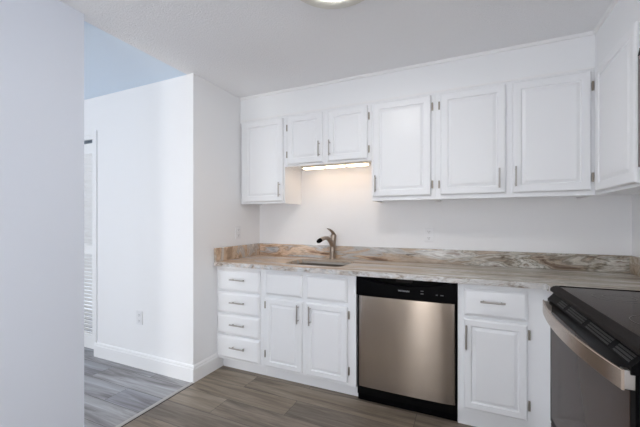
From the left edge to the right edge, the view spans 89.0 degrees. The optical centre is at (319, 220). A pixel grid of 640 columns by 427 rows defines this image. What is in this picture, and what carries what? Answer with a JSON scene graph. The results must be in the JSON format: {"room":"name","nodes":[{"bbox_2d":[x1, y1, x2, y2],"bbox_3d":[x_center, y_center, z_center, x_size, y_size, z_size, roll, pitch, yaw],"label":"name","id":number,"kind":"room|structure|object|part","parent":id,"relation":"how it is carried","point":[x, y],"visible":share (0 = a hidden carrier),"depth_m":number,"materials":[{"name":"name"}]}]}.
{"room":"kitchen","nodes":[
{"label":"kitchen","id":0,"kind":"room"},
{"bbox_2d":[0,0,259,426],"bbox_3d":[-1.710,0.052,0.991,0.120,2.367,5.100,0,0,24],"label":"wall","id":1,"kind":"structure","parent":0,"point":[42,41],"depth_m":1.67,"materials":[{"name":"white paint"}]},
{"bbox_2d":[195,353,222,381],"bbox_3d":[-0.898,1.171,2.636,0.014,0.130,0.321,0,0,24],"label":"baseboard","id":2,"kind":"structure","parent":1,"relation":"attached to","point":[212,363],"depth_m":2.61,"materials":[{"name":"white paint"}]},
{"bbox_2d":[214,243,259,261],"bbox_3d":[-0.740,0.282,2.980,0.020,0.113,0.634,0,0,24],"label":"backsplash","id":3,"kind":"structure","parent":1,"relation":"attached to","point":[231,252],"depth_m":2.92,"materials":[{"name":"stone"}]},
{"bbox_2d":[235,226,240,238],"bbox_3d":[-0.749,0.105,2.976,0.009,0.114,0.072,0,0,24],"label":"wall outlet","id":4,"kind":"object","parent":1,"relation":"attached to","point":[237,228],"visible":1,"depth_m":2.97,"materials":[{"name":"white plastic"}]},
{"bbox_2d":[239,31,593,100],"bbox_3d":[0.447,-1.123,2.474,2.602,0.018,0.016,0,0,24],"label":"trim","id":5,"kind":"structure","parent":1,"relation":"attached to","point":[590,33],"depth_m":2.31,"materials":[{"name":"white paint"}]},
{"bbox_2d":[84,76,181,361],"bbox_3d":[-2.465,0.052,3.217,3.080,2.367,0.100,0,0,24],"label":"wall","id":6,"kind":"structure","parent":0,"point":[139,129],"depth_m":2.73,"materials":[{"name":"white paint"}]},
{"bbox_2d":[84,135,91,140],"bbox_3d":[-2.420,-0.774,3.167,0.764,0.040,0.036,0,0,24],"label":"trim","id":7,"kind":"structure","parent":6,"relation":"attached to","point":[89,137],"depth_m":3.03,"materials":[{"name":"white paint"}]},
{"bbox_2d":[84,143,93,348],"bbox_3d":[-2.419,0.233,3.166,0.750,1.905,0.033,0,0,24],"label":"door","id":8,"kind":"structure","parent":6,"relation":"in","point":[88,343],"depth_m":3.05,"materials":[{"name":"white paint"}]},
{"bbox_2d":[92,130,96,341],"bbox_3d":[-2.057,0.141,2.972,0.055,1.930,0.014,0,0,24],"label":"trim","id":9,"kind":"structure","parent":6,"relation":"attached to","point":[94,133],"depth_m":2.96,"materials":[{"name":"white paint"}]},
{"bbox_2d":[136,311,142,324],"bbox_3d":[-1.517,0.816,2.733,0.072,0.114,0.009,0,0,24],"label":"wall outlet","id":10,"kind":"object","parent":6,"relation":"attached to","point":[139,314],"visible":1,"depth_m":2.73,"materials":[{"name":"white plastic"}]},
{"bbox_2d":[94,342,194,382],"bbox_3d":[-1.510,1.171,2.727,1.204,0.130,0.014,0,0,24],"label":"baseboard","id":11,"kind":"structure","parent":6,"relation":"attached to","point":[163,366],"depth_m":2.68,"materials":[{"name":"white paint"}]},
{"bbox_2d":[84,311,474,426],"bbox_3d":[-1.797,1.260,1.030,6.089,0.050,5.100,0,0,24],"label":"floor","id":12,"kind":"structure","parent":0,"point":[227,396],"depth_m":2.20,"materials":[{"name":"brown wood"}]},
{"bbox_2d":[115,382,193,426],"bbox_3d":[-1.810,1.232,0.612,0.030,0.007,4.087,0,0,24],"label":"trim","id":13,"kind":"structure","parent":12,"relation":"on","point":[190,383],"depth_m":2.16,"materials":[{"name":"grey metal"}]},
{"bbox_2d":[217,266,266,374],"bbox_3d":[-0.541,0.804,2.893,0.454,0.864,0.670,0,0,24],"label":"base cabinet","id":14,"kind":"object","parent":12,"relation":"on","point":[239,290],"visible":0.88,"depth_m":2.62,"materials":[{"name":"white paint"}]},
{"bbox_3d":[-0.661,1.032,2.629,0.418,0.182,0.020,0,0,24],"label":"drawer","id":15,"kind":"part","parent":14,"relation":"part of","materials":[{"name":"white paint"}]},
{"bbox_3d":[-0.661,0.848,2.629,0.418,0.164,0.020,0,0,24],"label":"drawer","id":16,"kind":"part","parent":14,"relation":"part of","materials":[{"name":"white paint"}]},
{"bbox_3d":[-0.661,0.668,2.629,0.418,0.170,0.020,0,0,24],"label":"drawer","id":17,"kind":"part","parent":14,"relation":"part of","materials":[{"name":"white paint"}]},
{"bbox_3d":[-0.661,0.484,2.629,0.418,0.174,0.020,0,0,24],"label":"drawer","id":18,"kind":"part","parent":14,"relation":"part of","materials":[{"name":"white paint"}]},
{"bbox_2d":[263,269,357,395],"bbox_3d":[0.014,0.804,2.644,0.763,0.864,0.670,0,0,24],"label":"base cabinet","id":19,"kind":"object","parent":12,"relation":"on","point":[310,320],"visible":0.94,"depth_m":2.36,"materials":[{"name":"white paint"}]},
{"bbox_3d":[-0.274,0.859,2.456,0.319,0.526,0.020,0,0,24],"label":"door","id":20,"kind":"part","parent":19,"relation":"part of","materials":[{"name":"white paint"}]},
{"bbox_3d":[0.046,0.859,2.312,0.316,0.526,0.020,0,0,24],"label":"door","id":21,"kind":"part","parent":19,"relation":"part of","materials":[{"name":"white paint"}]},
{"bbox_2d":[356,276,457,420],"bbox_3d":[0.655,0.805,2.357,0.634,0.856,0.612,0,0,24],"label":"dishwasher","id":22,"kind":"object","parent":12,"relation":"on","point":[408,329],"visible":1,"depth_m":2.07,"materials":[{"name":"silver metal"}]},
{"bbox_3d":[0.539,0.439,2.098,0.626,0.120,0.032,0,0,24],"label":"control panel","id":23,"kind":"part","parent":22,"relation":"part of","materials":[{"name":"black plastic"}]},
{"bbox_3d":[0.558,1.179,2.139,0.634,0.110,0.020,0,0,24],"label":"toe panel","id":24,"kind":"part","parent":22,"relation":"part of","materials":[{"name":"black plastic"}]},
{"bbox_2d":[458,283,551,426],"bbox_3d":[1.379,0.804,1.929,1.028,0.864,0.859,0,0,24],"label":"base cabinet","id":25,"kind":"object","parent":12,"relation":"on","point":[504,332],"visible":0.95,"depth_m":1.86,"materials":[{"name":"white paint"}]},
{"bbox_2d":[214,255,639,293],"bbox_3d":[0.526,0.355,2.299,2.886,0.033,0.880,0,0,24],"label":"countertop","id":26,"kind":"structure","parent":25,"relation":"on","point":[531,278],"depth_m":2.18,"materials":[{"name":"stone"}]},
{"bbox_2d":[299,263,343,266],"bbox_3d":[-0.003,0.463,2.647,0.514,0.181,0.374,0,0,24],"label":"sink","id":27,"kind":"object","parent":26,"relation":"in","point":[316,264],"visible":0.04,"depth_m":2.83,"materials":[{"name":"silver metal"}]},
{"bbox_2d":[317,228,336,258],"bbox_3d":[0.050,0.202,2.808,0.064,0.274,0.279,0,0,36],"label":"faucet","id":28,"kind":"object","parent":26,"relation":"on","point":[331,240],"visible":1,"depth_m":2.87,"materials":[{"name":"silver metal"}]},
{"bbox_3d":[0.061,0.183,2.811,0.042,0.107,0.224,0,0,32],"label":"spout","id":29,"kind":"part","parent":28,"relation":"part of","materials":[{"name":"silver metal"}]},
{"bbox_3d":[0.861,0.682,1.917,0.011,0.140,0.036,0,0,24],"label":"handle","id":30,"kind":"part","parent":25,"relation":"part of","materials":[{"name":"silver metal"}]},
{"bbox_3d":[0.987,0.468,1.861,0.128,0.011,0.036,0,0,24],"label":"handle","id":31,"kind":"part","parent":25,"relation":"part of","materials":[{"name":"silver metal"}]},
{"bbox_3d":[1.009,0.481,1.880,0.326,0.160,0.020,0,0,24],"label":"drawer","id":32,"kind":"part","parent":25,"relation":"part of","materials":[{"name":"white paint"}]},
{"bbox_3d":[1.008,0.848,1.881,0.326,0.535,0.020,0,0,24],"label":"door","id":33,"kind":"part","parent":25,"relation":"part of","materials":[{"name":"white paint"}]},
{"bbox_2d":[543,286,639,426],"bbox_3d":[1.186,0.770,1.085,0.654,0.928,0.803,0,0,22],"label":"range","id":34,"kind":"object","parent":12,"relation":"on","point":[595,332],"visible":1,"depth_m":1.10,"materials":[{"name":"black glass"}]},
{"bbox_3d":[1.081,0.405,1.541,0.026,0.049,0.022,0,0,22],"label":"handle mount","id":35,"kind":"part","parent":34,"relation":"part of","materials":[{"name":"silver metal"}]},
{"bbox_3d":[0.903,0.404,1.199,0.043,0.052,0.793,0,0,22],"label":"handle","id":36,"kind":"part","parent":34,"relation":"part of","materials":[{"name":"silver metal"}]},
{"bbox_3d":[0.947,0.670,1.186,0.003,0.500,0.736,0,0,22],"label":"door glass","id":37,"kind":"part","parent":34,"relation":"part of","materials":[{"name":"brown glass"}]},
{"bbox_3d":[0.954,0.363,1.181,0.038,0.054,0.795,0,0,22],"label":"vent trim","id":38,"kind":"part","parent":34,"relation":"part of","materials":[{"name":"black plastic"}]},
{"bbox_2d":[559,286,639,335],"bbox_3d":[1.232,0.318,1.066,0.577,0.023,0.819,0,0,24],"label":"cooktop","id":39,"kind":"object","parent":34,"relation":"in","point":[616,311],"depth_m":1.18,"materials":[{"name":"black glass"}]},
{"bbox_3d":[0.790,0.405,0.836,0.026,0.049,0.022,0,0,22],"label":"handle mount","id":40,"kind":"part","parent":34,"relation":"part of","materials":[{"name":"silver metal"}]},
{"bbox_2d":[59,0,612,99],"bbox_3d":[-1.797,-1.171,1.030,6.089,0.080,5.100,0,0,24],"label":"ceiling","id":41,"kind":"structure","parent":0,"point":[244,48],"depth_m":1.99,"materials":[{"name":"white paint"}]},
{"bbox_2d":[301,0,363,8],"bbox_3d":[0.062,-1.103,1.484,0.460,0.056,0.460,0,0,24],"label":"ceiling light","id":42,"kind":"object","parent":41,"relation":"attached to","point":[325,4],"visible":1,"depth_m":1.64,"materials":[{"name":"white glass"}]},
{"bbox_2d":[240,34,594,123],"bbox_3d":[0.517,-1.014,2.619,2.612,0.234,0.306,0,0,24],"label":"soffit","id":43,"kind":"structure","parent":41,"relation":"attached to","point":[577,53],"depth_m":2.31,"materials":[{"name":"white paint"}]},
{"bbox_2d":[593,0,618,33],"bbox_3d":[1.342,-1.123,1.285,0.016,0.018,1.434,0,0,24],"label":"trim","id":44,"kind":"structure","parent":41,"relation":"attached to","point":[613,4],"depth_m":1.78,"materials":[{"name":"white paint"}]},
{"bbox_2d":[595,0,639,68],"bbox_3d":[1.540,-1.014,1.369,0.277,0.234,1.750,0,0,24],"label":"soffit","id":45,"kind":"structure","parent":41,"relation":"attached to","point":[625,13],"depth_m":1.68,"materials":[{"name":"white paint"}]},
{"bbox_2d":[260,165,631,255],"bbox_3d":[0.731,0.037,2.757,3.129,2.497,0.120,0,0,24],"label":"wall","id":46,"kind":"structure","parent":0,"point":[338,200],"depth_m":2.58,"materials":[{"name":"white paint"}]},
{"bbox_2d":[241,117,300,205],"bbox_3d":[-0.464,-0.525,3.028,0.464,0.742,0.360,0,0,24],"label":"upper cabinet","id":47,"kind":"object","parent":46,"relation":"attached to","point":[265,178],"visible":0.99,"depth_m":2.90,"materials":[{"name":"white paint"}]},
{"bbox_3d":[-0.508,-0.531,2.900,0.416,0.722,0.020,0,0,24],"label":"door","id":48,"kind":"part","parent":47,"relation":"part of","materials":[{"name":"white paint"}]},
{"bbox_2d":[241,67,593,121],"bbox_3d":[0.456,-0.916,2.476,2.594,0.012,0.006,0,0,24],"label":"trim","id":49,"kind":"structure","parent":47,"relation":"attached to","point":[588,68],"depth_m":2.31,"materials":[{"name":"white paint"}]},
{"bbox_2d":[285,105,370,171],"bbox_3d":[0.097,-0.682,2.777,0.764,0.429,0.360,0,0,24],"label":"upper cabinet","id":50,"kind":"object","parent":46,"relation":"attached to","point":[340,135],"visible":0.98,"depth_m":2.65,"materials":[{"name":"white paint"}]},
{"bbox_3d":[-0.128,-0.687,2.730,0.331,0.409,0.020,0,0,24],"label":"door","id":51,"kind":"part","parent":50,"relation":"part of","materials":[{"name":"white paint"}]},
{"bbox_3d":[-0.011,-0.588,2.648,0.011,0.124,0.036,0,0,24],"label":"handle","id":52,"kind":"part","parent":50,"relation":"part of","materials":[{"name":"silver metal"}]},
{"bbox_2d":[300,161,370,169],"bbox_3d":[0.126,-0.470,2.787,0.620,0.026,0.080,0,0,24],"label":"light","id":53,"kind":"object","parent":50,"relation":"attached to","point":[364,163],"visible":0.95,"depth_m":2.75,"materials":[{"name":"white plastic"}]},
{"bbox_2d":[303,167,323,169],"bbox_3d":[-0.057,-0.463,2.869,0.180,0.010,0.060,0,0,24],"label":"diffuser","id":54,"kind":"object","parent":53,"relation":"attached to","point":[305,168],"depth_m":2.85,"materials":[{"name":"white plastic"}]},
{"bbox_2d":[325,165,344,167],"bbox_3d":[0.128,-0.463,2.786,0.165,0.010,0.060,0,0,24],"label":"diffuser","id":55,"kind":"object","parent":53,"relation":"attached to","point":[326,166],"depth_m":2.76,"materials":[{"name":"white plastic"}]},
{"bbox_2d":[346,163,367,166],"bbox_3d":[0.310,-0.463,2.704,0.175,0.010,0.060,0,0,24],"label":"diffuser","id":56,"kind":"object","parent":53,"relation":"attached to","point":[347,164],"depth_m":2.69,"materials":[{"name":"white plastic"}]},
{"bbox_3d":[0.216,-0.687,2.576,0.332,0.409,0.020,0,0,24],"label":"door","id":57,"kind":"part","parent":50,"relation":"part of","materials":[{"name":"white paint"}]},
{"bbox_2d":[371,95,437,202],"bbox_3d":[0.660,-0.525,2.524,0.467,0.742,0.360,0,0,24],"label":"upper cabinet","id":58,"kind":"object","parent":46,"relation":"attached to","point":[403,132],"visible":0.98,"depth_m":2.39,"materials":[{"name":"white paint"}]},
{"bbox_3d":[0.417,-0.280,2.456,0.011,0.124,0.036,0,0,24],"label":"handle","id":59,"kind":"part","parent":58,"relation":"part of","materials":[{"name":"silver metal"}]},
{"bbox_2d":[424,228,433,241],"bbox_3d":[0.877,0.114,2.620,0.072,0.114,0.009,0,0,24],"label":"wall outlet","id":60,"kind":"object","parent":46,"relation":"attached to","point":[428,232],"visible":1,"depth_m":2.62,"materials":[{"name":"white plastic"}]},
{"bbox_2d":[260,243,628,272],"bbox_3d":[0.702,0.282,2.692,2.886,0.113,0.020,0,0,24],"label":"backsplash","id":61,"kind":"structure","parent":46,"relation":"attached to","point":[558,261],"depth_m":2.49,"materials":[{"name":"stone"}]},
{"bbox_2d":[436,71,594,200],"bbox_3d":[1.285,-0.525,2.244,0.901,0.742,0.360,0,0,24],"label":"upper cabinet","id":62,"kind":"object","parent":46,"relation":"attached to","point":[536,137],"visible":1,"depth_m":2.09,"materials":[{"name":"white paint"}]},
{"bbox_3d":[1.032,-0.538,2.210,0.403,0.712,0.020,0,0,24],"label":"door","id":63,"kind":"part","parent":62,"relation":"part of","materials":[{"name":"white paint"}]},
{"bbox_3d":[1.253,-0.284,2.081,0.011,0.128,0.036,0,0,24],"label":"handle","id":64,"kind":"part","parent":62,"relation":"part of","materials":[{"name":"silver metal"}]},
{"bbox_3d":[1.435,-0.539,2.029,0.410,0.714,0.020,0,0,24],"label":"door","id":65,"kind":"part","parent":62,"relation":"part of","materials":[{"name":"white paint"}]},
{"bbox_2d":[632,193,639,256],"bbox_3d":[1.036,0.037,-0.240,0.120,2.497,5.100,0,0,24],"label":"wall","id":66,"kind":"structure","parent":0,"point":[635,197],"depth_m":2.06,"materials":[{"name":"white paint"}]},
{"bbox_2d":[593,21,639,195],"bbox_3d":[1.711,-0.525,1.776,0.296,0.742,0.867,0,0,24],"label":"upper cabinet","id":67,"kind":"object","parent":66,"relation":"attached to","point":[617,171],"visible":0.92,"depth_m":1.62,"materials":[{"name":"white paint"}]},
{"bbox_2d":[629,256,639,275],"bbox_3d":[1.834,0.282,1.714,0.020,0.113,0.838,0,0,24],"label":"backsplash","id":68,"kind":"structure","parent":66,"relation":"attached to","point":[634,262],"depth_m":2.04,"materials":[{"name":"stone"}]},
{"bbox_3d":[1.375,-0.828,1.027,0.296,0.137,0.769,0,0,24],"label":"upper cabinet","id":69,"kind":"object","parent":66,"relation":"attached to","visible":0},
{"bbox_2d":[638,48,639,166],"bbox_3d":[1.351,-0.491,1.031,0.342,0.530,0.754,0,0,24],"label":"microwave","id":70,"kind":"object","parent":69,"relation":"attached to","point":[639,48],"visible":1,"depth_m":1.42,"materials":[{"name":"black plastic"}]}
]}

